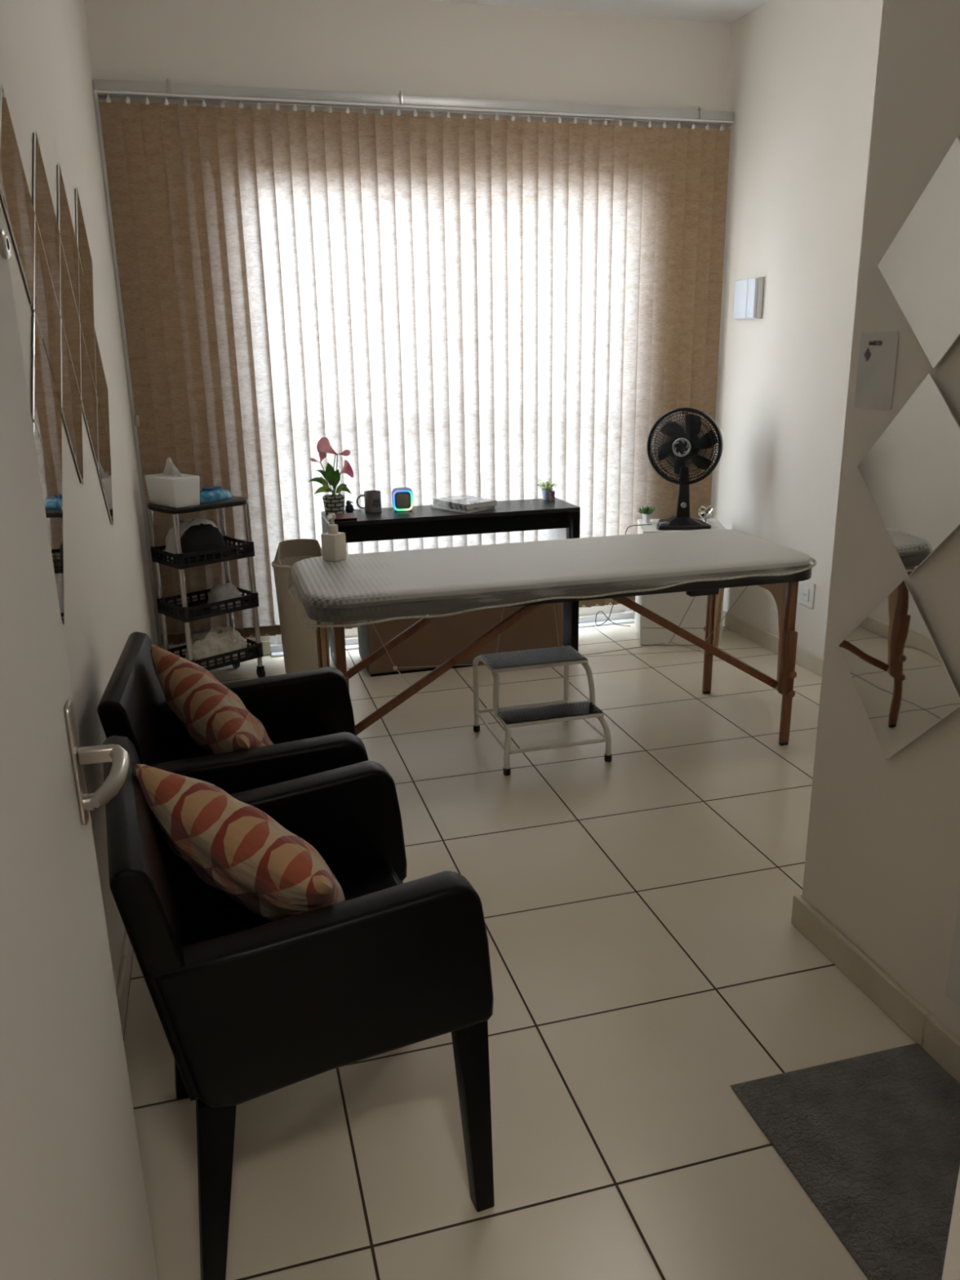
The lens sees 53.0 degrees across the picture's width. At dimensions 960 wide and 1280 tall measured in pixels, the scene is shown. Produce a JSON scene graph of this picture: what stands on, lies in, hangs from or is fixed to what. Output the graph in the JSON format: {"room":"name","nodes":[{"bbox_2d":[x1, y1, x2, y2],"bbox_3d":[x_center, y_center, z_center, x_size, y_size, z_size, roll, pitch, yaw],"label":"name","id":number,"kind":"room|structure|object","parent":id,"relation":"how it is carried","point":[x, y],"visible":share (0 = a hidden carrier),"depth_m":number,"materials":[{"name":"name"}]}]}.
{"room":"examination room","nodes":[
{"label":"examination room","id":0,"kind":"room"},
{"bbox_2d":[0,0,158,992],"bbox_3d":[-1.079,-0.687,2.300,0.150,2.955,4.370,-6,17,-15],"label":"wall","id":1,"kind":"structure","parent":0,"point":[46,76],"depth_m":2.67,"materials":[{"name":"beige paint"}]},
{"bbox_2d":[0,84,34,306],"bbox_3d":[-0.903,-0.861,1.878,0.007,0.396,0.396,-6,17,-15],"label":"mirror","id":2,"kind":"object","parent":1,"relation":"attached to","point":[15,195],"visible":1,"depth_m":1.86,"materials":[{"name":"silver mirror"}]},
{"bbox_2d":[31,129,60,313],"bbox_3d":[-1.011,-0.970,2.249,0.007,0.396,0.396,-6,17,-15],"label":"mirror","id":3,"kind":"object","parent":1,"relation":"attached to","point":[44,211],"visible":0.81,"depth_m":2.23,"materials":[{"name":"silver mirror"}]},
{"bbox_2d":[31,215,61,404],"bbox_3d":[-0.953,-0.720,2.122,0.007,0.396,0.396,-6,17,-15],"label":"mirror","id":4,"kind":"object","parent":1,"relation":"attached to","point":[46,308],"visible":0.86,"depth_m":2.11,"materials":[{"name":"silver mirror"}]},
{"bbox_2d":[31,312,62,507],"bbox_3d":[-0.896,-0.470,1.995,0.007,0.396,0.396,-6,17,-15],"label":"mirror","id":5,"kind":"object","parent":1,"relation":"attached to","point":[46,407],"visible":0.88,"depth_m":1.97,"materials":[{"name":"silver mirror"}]},
{"bbox_2d":[32,422,64,624],"bbox_3d":[-0.838,-0.220,1.869,0.007,0.396,0.396,-6,17,-15],"label":"mirror","id":6,"kind":"object","parent":1,"relation":"attached to","point":[54,512],"visible":0.58,"depth_m":1.91,"materials":[{"name":"silver metal"}]},
{"bbox_2d":[57,162,79,319],"bbox_3d":[-1.119,-1.080,2.620,0.007,0.396,0.396,-6,17,-15],"label":"mirror","id":7,"kind":"object","parent":1,"relation":"attached to","point":[67,235],"visible":0.84,"depth_m":2.60,"materials":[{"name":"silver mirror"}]},
{"bbox_2d":[59,236,81,397],"bbox_3d":[-1.062,-0.830,2.493,0.007,0.396,0.396,-5,17,-15],"label":"mirror","id":8,"kind":"object","parent":1,"relation":"attached to","point":[69,317],"visible":0.78,"depth_m":2.48,"materials":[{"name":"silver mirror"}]},
{"bbox_2d":[60,319,83,484],"bbox_3d":[-1.004,-0.580,2.367,0.007,0.396,0.396,-6,17,-15],"label":"mirror","id":9,"kind":"object","parent":1,"relation":"attached to","point":[71,401],"visible":0.89,"depth_m":2.35,"materials":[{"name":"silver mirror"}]},
{"bbox_2d":[75,186,93,321],"bbox_3d":[-1.228,-1.190,2.991,0.007,0.396,0.396,-5,17,-15],"label":"mirror","id":10,"kind":"object","parent":1,"relation":"attached to","point":[82,240],"visible":0.8,"depth_m":2.97,"materials":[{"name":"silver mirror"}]},
{"bbox_2d":[78,253,96,391],"bbox_3d":[-1.170,-0.940,2.865,0.007,0.396,0.396,-6,17,-15],"label":"mirror","id":11,"kind":"object","parent":1,"relation":"attached to","point":[86,323],"visible":0.66,"depth_m":2.85,"materials":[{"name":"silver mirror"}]},
{"bbox_2d":[80,325,98,467],"bbox_3d":[-1.113,-0.690,2.738,0.007,0.396,0.396,-6,17,-15],"label":"mirror","id":12,"kind":"object","parent":1,"relation":"attached to","point":[89,405],"visible":0.78,"depth_m":2.72,"materials":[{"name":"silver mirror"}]},
{"bbox_2d":[94,329,110,452],"bbox_3d":[-1.221,-0.800,3.109,0.007,0.396,0.396,-5,17,-15],"label":"mirror","id":13,"kind":"object","parent":1,"relation":"attached to","point":[102,395],"visible":0.73,"depth_m":3.10,"materials":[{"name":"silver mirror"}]},
{"bbox_2d":[96,396,113,525],"bbox_3d":[-1.163,-0.549,2.982,0.007,0.396,0.396,-6,17,-15],"label":"mirror","id":14,"kind":"object","parent":1,"relation":"attached to","point":[104,470],"visible":0.92,"depth_m":2.96,"materials":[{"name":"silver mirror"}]},
{"bbox_2d":[116,928,133,1037],"bbox_3d":[-0.979,0.682,2.740,0.012,0.075,4.358,-6,17,-15],"label":"baseboard","id":15,"kind":"structure","parent":1,"relation":"attached to","point":[122,988],"depth_m":2.28,"materials":[{"name":"beige ceramic"}]},
{"bbox_2d":[93,92,162,648],"bbox_3d":[-1.549,-1.095,4.295,0.032,2.400,0.033,-6,17,-15],"label":"channel","id":16,"kind":"object","parent":1,"relation":"attached to","point":[135,421],"visible":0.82,"depth_m":4.25,"materials":[{"name":"metal"}]},
{"bbox_2d":[84,0,730,648],"bbox_3d":[-0.201,-1.451,4.783,3.242,2.955,0.160,-6,17,-15],"label":"wall","id":17,"kind":"structure","parent":0,"point":[414,47],"depth_m":4.32,"materials":[{"name":"beige paint"}]},
{"bbox_2d":[173,640,271,655],"bbox_3d":[-1.310,0.063,4.815,0.516,0.075,0.012,-6,17,-15],"label":"baseboard","id":18,"kind":"structure","parent":17,"relation":"attached to","point":[266,644],"depth_m":4.87,"materials":[{"name":"beige tile"}]},
{"bbox_2d":[93,78,733,647],"bbox_3d":[-0.164,-1.281,4.702,2.932,2.472,0.084,-6,17,-15],"label":"vertical blind","id":19,"kind":"object","parent":17,"relation":"attached to","point":[496,308],"visible":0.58,"depth_m":4.57,"materials":[{"name":"fabric"}]},
{"bbox_2d":[269,604,635,657],"bbox_3d":[-0.132,-1.116,4.857,1.990,2.270,0.185,-6,17,-15],"label":"window","id":20,"kind":"structure","parent":17,"relation":"in","point":[622,614],"depth_m":5.32,"materials":[{"name":"clear glass"}]},
{"bbox_2d":[123,622,916,1279],"bbox_3d":[0.343,0.897,2.253,4.050,0.100,6.410,-6,17,-15],"label":"floor","id":21,"kind":"structure","parent":0,"point":[648,960],"depth_m":2.15,"materials":[{"name":"beige tile"}]},
{"bbox_2d":[146,495,265,678],"bbox_3d":[-1.238,-0.209,4.379,0.395,0.844,0.279,-17,23,-42],"label":"rolling cart","id":22,"kind":"object","parent":21,"relation":"on","point":[186,612],"visible":0.61,"depth_m":4.31,"materials":[{"name":"black plastic"}]},
{"bbox_2d":[144,457,199,508],"bbox_3d":[-1.322,-0.683,4.141,0.224,0.203,0.131,13,22,40],"label":"tissue box","id":23,"kind":"object","parent":22,"relation":"on","point":[171,488],"visible":1,"depth_m":4.10,"materials":[{"name":"white paper"}]},
{"bbox_2d":[164,516,222,561],"bbox_3d":[-1.283,-0.463,4.337,0.297,0.173,0.093,-17,23,-42],"label":"folded towel","id":24,"kind":"object","parent":22,"relation":"in","point":[184,525],"visible":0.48,"depth_m":4.26,"materials":[{"name":"white fabric"}]},
{"bbox_2d":[146,495,248,513],"bbox_3d":[-1.245,-0.603,4.261,0.395,0.022,0.275,-17,23,-42],"label":"tray","id":25,"kind":"object","parent":22,"relation":"on","point":[235,500],"depth_m":4.17,"materials":[{"name":"black plastic"}]},
{"bbox_2d":[150,534,254,569],"bbox_3d":[-1.242,-0.398,4.322,0.381,0.068,0.260,-17,23,-42],"label":"basket","id":26,"kind":"object","parent":22,"relation":"on","point":[158,556],"depth_m":4.25,"materials":[{"name":"black plastic"}]},
{"bbox_2d":[180,523,227,564],"bbox_3d":[-1.225,-0.433,4.251,0.231,0.163,0.102,-17,23,-42],"label":"bag","id":27,"kind":"object","parent":22,"relation":"in","point":[202,537],"visible":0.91,"depth_m":4.21,"materials":[{"name":"black fabric"}]},
{"bbox_2d":[155,586,258,622],"bbox_3d":[-1.238,-0.172,4.390,0.381,0.068,0.260,-17,23,-42],"label":"basket","id":28,"kind":"object","parent":22,"relation":"on","point":[186,612],"depth_m":4.34,"materials":[{"name":"black plastic"}]},
{"bbox_2d":[166,636,263,671],"bbox_3d":[-1.234,0.060,4.460,0.381,0.068,0.260,-17,23,-42],"label":"basket","id":29,"kind":"object","parent":22,"relation":"on","point":[251,652],"depth_m":4.42,"materials":[{"name":"black plastic"}]},
{"bbox_2d":[185,626,247,667],"bbox_3d":[-1.232,0.014,4.439,0.313,0.156,0.196,-17,23,-42],"label":"plastic bag","id":30,"kind":"object","parent":22,"relation":"in","point":[216,640],"visible":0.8,"depth_m":4.39,"materials":[{"name":"white plastic"}]},
{"bbox_2d":[200,486,232,502],"bbox_3d":[-1.195,-0.655,4.301,0.104,0.052,0.188,10,20,33],"label":"pack","id":31,"kind":"object","parent":22,"relation":"on","point":[209,494],"visible":0.88,"depth_m":4.26,"materials":[{"name":"blue plastic"}]},
{"bbox_2d":[207,582,240,609],"bbox_3d":[-1.181,-0.208,4.423,0.133,0.105,0.156,13,21,38],"label":"cloth","id":32,"kind":"object","parent":22,"relation":"in","point":[220,592],"visible":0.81,"depth_m":4.38,"materials":[{"name":"white fabric"}]},
{"bbox_2d":[97,631,368,794],"bbox_3d":[-0.553,0.412,2.356,0.557,0.798,0.540,-5,17,-12],"label":"armchair","id":33,"kind":"object","parent":21,"relation":"on","point":[308,717],"visible":0.41,"depth_m":2.18,"materials":[{"name":"black leather"}]},
{"bbox_2d":[149,644,274,755],"bbox_3d":[-0.619,0.206,2.312,0.493,0.407,0.215,15,23,42],"label":"cushion","id":34,"kind":"object","parent":33,"relation":"on","point":[213,715],"visible":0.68,"depth_m":2.19,"materials":[{"name":"fabric"}]},
{"bbox_2d":[102,735,494,1279],"bbox_3d":[-0.332,0.594,1.740,0.557,0.798,0.540,-7,18,-20],"label":"armchair","id":35,"kind":"object","parent":21,"relation":"on","point":[249,1006],"visible":0.98,"depth_m":1.49,"materials":[{"name":"black leather"}]},
{"bbox_2d":[130,760,345,922],"bbox_3d":[-0.405,0.385,1.693,0.491,0.394,0.220,8,19,26],"label":"cushion","id":36,"kind":"object","parent":35,"relation":"on","point":[236,848],"visible":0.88,"depth_m":1.58,"materials":[{"name":"fabric"}]},
{"bbox_2d":[271,538,329,673],"bbox_3d":[-0.819,-0.138,4.472,0.256,0.640,0.256,-6,17,-15],"label":"waste bin","id":37,"kind":"object","parent":21,"relation":"on","point":[300,646],"visible":0.58,"depth_m":4.41,"materials":[{"name":"beige plastic"}]},
{"bbox_2d":[273,538,322,566],"bbox_3d":[-0.826,-0.405,4.399,0.238,0.087,0.224,-6,17,-15],"label":"lid","id":38,"kind":"object","parent":37,"relation":"attached to","point":[296,549],"depth_m":4.47,"materials":[{"name":"beige plastic"}]},
{"bbox_2d":[320,497,580,668],"bbox_3d":[-0.136,-0.281,4.754,1.205,0.730,0.340,-6,17,-15],"label":"desk","id":39,"kind":"object","parent":21,"relation":"on","point":[561,518],"visible":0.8,"depth_m":4.57,"materials":[{"name":"black laminate"}]},
{"bbox_2d":[308,437,353,515],"bbox_3d":[-0.703,-0.770,4.519,0.210,0.361,0.099,-6,17,-15],"label":"anthurium","id":40,"kind":"object","parent":39,"relation":"on","point":[334,503],"visible":1,"depth_m":4.51,"materials":[{"name":"plant"}]},
{"bbox_2d":[310,457,319,462],"bbox_3d":[-0.767,-0.837,4.481,0.048,0.024,0.009,-8,18,-22],"label":"flower","id":41,"kind":"object","parent":40,"relation":"on","point":[313,460],"depth_m":4.48,"materials":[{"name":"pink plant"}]},
{"bbox_2d":[318,451,326,462],"bbox_3d":[-0.731,-0.851,4.482,0.036,0.053,0.032,-6,17,-15],"label":"flower","id":42,"kind":"object","parent":40,"relation":"on","point":[322,455],"depth_m":4.47,"materials":[{"name":"pink plant"}]},
{"bbox_2d":[316,437,337,455],"bbox_3d":[-0.718,-0.899,4.475,0.106,0.088,0.042,-13,20,-34],"label":"flower","id":43,"kind":"object","parent":40,"relation":"on","point":[323,446],"depth_m":4.46,"materials":[{"name":"pink plant"}]},
{"bbox_2d":[322,493,344,515],"bbox_3d":[-0.691,-0.640,4.561,0.104,0.087,0.099,-6,17,-15],"label":"pot","id":44,"kind":"object","parent":40,"relation":"on","point":[333,503],"depth_m":4.53,"materials":[{"name":"ceramic"}]},
{"bbox_2d":[337,449,350,456],"bbox_3d":[-0.635,-0.875,4.506,0.062,0.031,0.017,-1,17,0],"label":"flower","id":45,"kind":"object","parent":40,"relation":"on","point":[346,452],"depth_m":4.50,"materials":[{"name":"pink plant"}]},
{"bbox_2d":[340,459,353,477],"bbox_3d":[-0.616,-0.804,4.524,0.072,0.085,0.044,8,19,27],"label":"flower","id":46,"kind":"object","parent":40,"relation":"on","point":[347,468],"depth_m":4.51,"materials":[{"name":"pink plant"}]},
{"bbox_2d":[327,512,357,522],"bbox_3d":[-0.632,-0.563,4.427,0.114,0.014,0.152,-6,18,-17],"label":"notebook","id":47,"kind":"object","parent":39,"relation":"on","point":[348,517],"visible":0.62,"depth_m":4.37,"materials":[{"name":"red paper"}]},
{"bbox_2d":[345,500,355,512],"bbox_3d":[-0.623,-0.638,4.598,0.042,0.060,0.042,6,18,22],"label":"bird ornament","id":48,"kind":"object","parent":39,"relation":"on","point":[349,507],"visible":0.95,"depth_m":4.59,"materials":[{"name":"black ceramic"}]},
{"bbox_2d":[355,490,381,513],"bbox_3d":[-0.526,-0.662,4.606,0.110,0.098,0.080,4,18,17],"label":"coffee mug","id":49,"kind":"object","parent":39,"relation":"on","point":[372,499],"visible":1,"depth_m":4.57,"materials":[{"name":"grey ceramic"}]},
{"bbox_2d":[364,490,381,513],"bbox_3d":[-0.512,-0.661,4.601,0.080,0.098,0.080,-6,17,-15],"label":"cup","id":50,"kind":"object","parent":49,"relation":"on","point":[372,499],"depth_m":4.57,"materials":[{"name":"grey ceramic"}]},
{"bbox_2d":[391,487,413,511],"bbox_3d":[-0.372,-0.676,4.628,0.100,0.106,0.089,-3,17,-6],"label":"speaker","id":51,"kind":"object","parent":39,"relation":"on","point":[402,497],"visible":1,"depth_m":4.59},
{"bbox_2d":[396,493,408,506],"bbox_3d":[-0.368,-0.665,4.591,0.060,0.064,0.006,-3,17,-6],"label":"grille","id":52,"kind":"object","parent":51,"relation":"attached to","point":[402,500],"depth_m":4.59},
{"bbox_2d":[431,506,495,513],"bbox_3d":[-0.083,-0.643,4.673,0.250,0.009,0.190,14,23,41],"label":"book","id":53,"kind":"object","parent":39,"relation":"on","point":[432,507],"visible":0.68,"depth_m":4.60,"materials":[{"name":"white paper"}]},
{"bbox_2d":[433,504,495,511],"bbox_3d":[-0.077,-0.652,4.672,0.185,0.007,0.245,-16,22,-40],"label":"book","id":54,"kind":"object","parent":53,"relation":"on","point":[437,505],"visible":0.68,"depth_m":4.60,"materials":[{"name":"white paper"}]},
{"bbox_2d":[433,494,497,509],"bbox_3d":[-0.072,-0.669,4.675,0.195,0.024,0.255,-14,21,-37],"label":"book","id":55,"kind":"object","parent":54,"relation":"on","point":[464,501],"visible":1,"depth_m":4.63,"materials":[{"name":"white paper"}]},
{"bbox_2d":[537,480,556,499],"bbox_3d":[0.341,-0.761,4.884,0.100,0.100,0.110,-6,17,-15],"label":"potted plant","id":56,"kind":"object","parent":39,"relation":"on","point":[546,491],"visible":1,"depth_m":4.88,"materials":[{"name":"green plant"}]},
{"bbox_2d":[549,489,555,501],"bbox_3d":[0.364,-0.727,4.849,0.030,0.053,0.030,-6,17,-15],"label":"figurine","id":57,"kind":"object","parent":39,"relation":"on","point":[552,498],"visible":1,"depth_m":4.84,"materials":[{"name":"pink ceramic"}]},
{"bbox_2d":[356,602,563,676],"bbox_3d":[-0.102,-0.094,4.754,0.964,0.370,0.340,-6,17,-15],"label":"panel","id":58,"kind":"object","parent":21,"relation":"on","point":[442,638],"visible":0.46,"depth_m":4.59,"materials":[{"name":"brown wood"}]},
{"bbox_2d":[472,645,612,775],"bbox_3d":[0.225,0.244,3.666,0.418,0.339,0.457,-6,17,-15],"label":"step stool","id":59,"kind":"object","parent":21,"relation":"on","point":[561,710],"visible":0.99,"depth_m":3.59,"materials":[{"name":"white paint"}]},
{"bbox_2d":[293,556,812,746],"bbox_3d":[0.270,0.046,3.658,1.844,0.722,0.696,-6,17,-15],"label":"massage table","id":60,"kind":"object","parent":21,"relation":"on","point":[784,588],"visible":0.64,"depth_m":3.35,"materials":[{"name":"brown wood"}]},
{"bbox_2d":[288,528,816,626],"bbox_3d":[0.263,-0.252,3.574,1.894,0.112,0.734,-6,17,-15],"label":"table cover","id":61,"kind":"object","parent":60,"relation":"on","point":[483,568],"visible":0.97,"depth_m":3.44,"materials":[{"name":"grey fabric"}]},
{"bbox_2d":[320,513,346,561],"bbox_3d":[-0.543,-0.378,3.546,0.066,0.171,0.076,9,20,31],"label":"soap dispenser","id":62,"kind":"object","parent":61,"relation":"on","point":[333,542],"visible":1,"depth_m":3.53,"materials":[{"name":"beige plastic"}]},
{"bbox_2d":[320,532,346,561],"bbox_3d":[-0.540,-0.345,3.561,0.066,0.100,0.066,9,20,31],"label":"bottle","id":63,"kind":"object","parent":62,"relation":"attached to","point":[333,544],"depth_m":3.54,"materials":[{"name":"beige plastic"}]},
{"bbox_2d":[634,518,726,644],"bbox_3d":[1.032,-0.302,4.996,0.416,0.592,0.387,0,17,4],"label":"base cabinet","id":64,"kind":"object","parent":21,"relation":"on","point":[672,606],"visible":0.34,"depth_m":4.88,"materials":[{"name":"white laminate"}]},
{"bbox_2d":[635,505,656,523],"bbox_3d":[0.859,-0.651,4.988,0.102,0.086,0.105,4,17,16],"label":"potted succulent","id":65,"kind":"object","parent":64,"relation":"on","point":[646,513],"visible":1,"depth_m":4.97,"materials":[{"name":"green plant"}]},
{"bbox_2d":[641,513,651,523],"bbox_3d":[0.863,-0.631,4.990,0.056,0.048,0.048,-6,17,-15],"label":"pot","id":66,"kind":"object","parent":65,"relation":"on","point":[646,517],"depth_m":4.97,"materials":[{"name":"white ceramic"}]},
{"bbox_2d":[595,407,723,626],"bbox_3d":[0.895,-0.585,4.918,0.474,1.177,0.498,-7,18,-18],"label":"fan","id":67,"kind":"object","parent":64,"relation":"on","point":[686,445],"depth_m":4.73,"materials":[{"name":"black plastic"}]},
{"bbox_2d":[697,505,713,523],"bbox_3d":[1.160,-0.648,4.953,0.079,0.091,0.079,6,18,21],"label":"figurine","id":68,"kind":"object","parent":64,"relation":"on","point":[704,515],"visible":0.91,"depth_m":4.94,"materials":[{"name":"silver metal"}]},
{"bbox_2d":[697,511,713,523],"bbox_3d":[1.160,-0.630,4.958,0.080,0.054,0.080,-6,17,-15],"label":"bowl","id":69,"kind":"object","parent":68,"relation":"on","point":[704,515],"depth_m":4.94,"materials":[{"name":"silver metal"}]},
{"bbox_2d":[730,1043,959,1279],"bbox_3d":[0.839,1.006,1.672,0.452,0.008,0.800,-5,17,-14],"label":"floor mat","id":70,"kind":"object","parent":21,"relation":"on","point":[873,1140],"visible":0.98,"depth_m":1.83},
{"bbox_2d":[432,0,767,23],"bbox_3d":[0.284,-2.035,1.400,4.050,0.100,6.470,-6,17,-15],"label":"ceiling","id":71,"kind":"structure","parent":0,"point":[709,11],"depth_m":4.41,"materials":[{"name":"white paint"}]},
{"bbox_2d":[710,0,883,658],"bbox_3d":[1.706,-1.169,3.740,0.150,2.955,2.950,-6,17,-15],"label":"wall","id":72,"kind":"structure","parent":0,"point":[802,73],"depth_m":4.38,"materials":[{"name":"beige paint"}]},
{"bbox_2d":[733,276,764,319],"bbox_3d":[1.306,-1.662,4.695,0.044,0.190,0.200,-6,17,-15],"label":"switch box","id":73,"kind":"object","parent":72,"relation":"attached to","point":[748,292],"visible":1,"depth_m":4.65,"materials":[{"name":"white plastic"}]},
{"bbox_2d":[721,609,823,677],"bbox_3d":[1.641,0.201,4.170,0.012,0.085,2.868,-6,17,-15],"label":"baseboard","id":74,"kind":"structure","parent":72,"relation":"attached to","point":[805,659],"depth_m":4.85,"materials":[{"name":"beige tile"}]},
{"bbox_2d":[798,580,815,608],"bbox_3d":[1.518,-0.214,4.482,0.014,0.120,0.110,-6,17,-15],"label":"wall socket","id":75,"kind":"object","parent":72,"relation":"attached to","point":[806,593],"visible":0.94,"depth_m":4.47,"materials":[{"name":"white plastic"}]},
{"bbox_2d":[801,0,959,1039],"bbox_3d":[1.688,-0.525,1.600,1.392,2.955,1.497,-6,17,-15],"label":"wall pillar","id":76,"kind":"structure","parent":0,"point":[882,860],"depth_m":2.05,"materials":[{"name":"beige paint"}]},
{"bbox_2d":[791,894,959,1083],"bbox_3d":[1.030,0.912,1.846,0.016,0.085,1.498,-6,17,-15],"label":"baseboard","id":77,"kind":"structure","parent":76,"relation":"attached to","point":[923,1028],"depth_m":2.20,"materials":[{"name":"beige tile"}]},
{"bbox_2d":[853,331,899,410],"bbox_3d":[0.841,-0.572,2.046,0.003,0.158,0.122,-6,17,-15],"label":"electrical panel","id":78,"kind":"object","parent":76,"relation":"attached to","point":[877,353],"visible":1,"depth_m":2.04,"materials":[{"name":"white"}]},
{"bbox_2d":[838,579,959,759],"bbox_3d":[0.889,0.069,2.060,0.008,0.406,0.406,-6,17,-13],"label":"mirror","id":79,"kind":"object","parent":76,"relation":"attached to","point":[904,686],"visible":1,"depth_m":2.04,"materials":[{"name":"silver metal"}]},
{"bbox_2d":[857,372,959,575],"bbox_3d":[0.883,-0.327,1.935,0.007,0.406,0.406,-6,17,-13],"label":"mirror","id":80,"kind":"object","parent":76,"relation":"attached to","point":[911,474],"visible":1,"depth_m":1.93,"materials":[{"name":"silver metal"}]},
{"bbox_2d":[877,137,959,368],"bbox_3d":[0.876,-0.721,1.812,0.007,0.406,0.406,-6,17,-13],"label":"mirror","id":81,"kind":"object","parent":76,"relation":"attached to","point":[921,266],"visible":1,"depth_m":1.84,"materials":[{"name":"silver metal"}]},
{"bbox_2d":[945,894,959,1007],"bbox_3d":[1.024,0.340,1.647,0.021,0.950,0.457,-6,17,-15],"label":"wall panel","id":82,"kind":"object","parent":76,"relation":"attached to","point":[953,987],"visible":1,"depth_m":1.95,"materials":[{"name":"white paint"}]},
{"bbox_3d":[0.660,-0.182,0.520,3.682,2.955,0.129,-6,17,-15],"label":"wall","id":83,"kind":"structure","parent":0,"visible":0},
{"bbox_2d":[0,205,158,1279],"bbox_3d":[-0.384,0.196,0.800,0.100,2.094,0.747,-5,17,-12],"label":"door","id":84,"kind":"structure","parent":83,"relation":"in","point":[73,1205],"depth_m":0.96,"materials":[{"name":"white paint"}]},
{"bbox_2d":[941,1166,959,1279],"bbox_3d":[0.033,0.250,0.467,0.794,2.180,0.145,-6,17,-15],"label":"door frame","id":85,"kind":"structure","parent":83,"relation":"attached to","point":[951,1271],"depth_m":0.67,"materials":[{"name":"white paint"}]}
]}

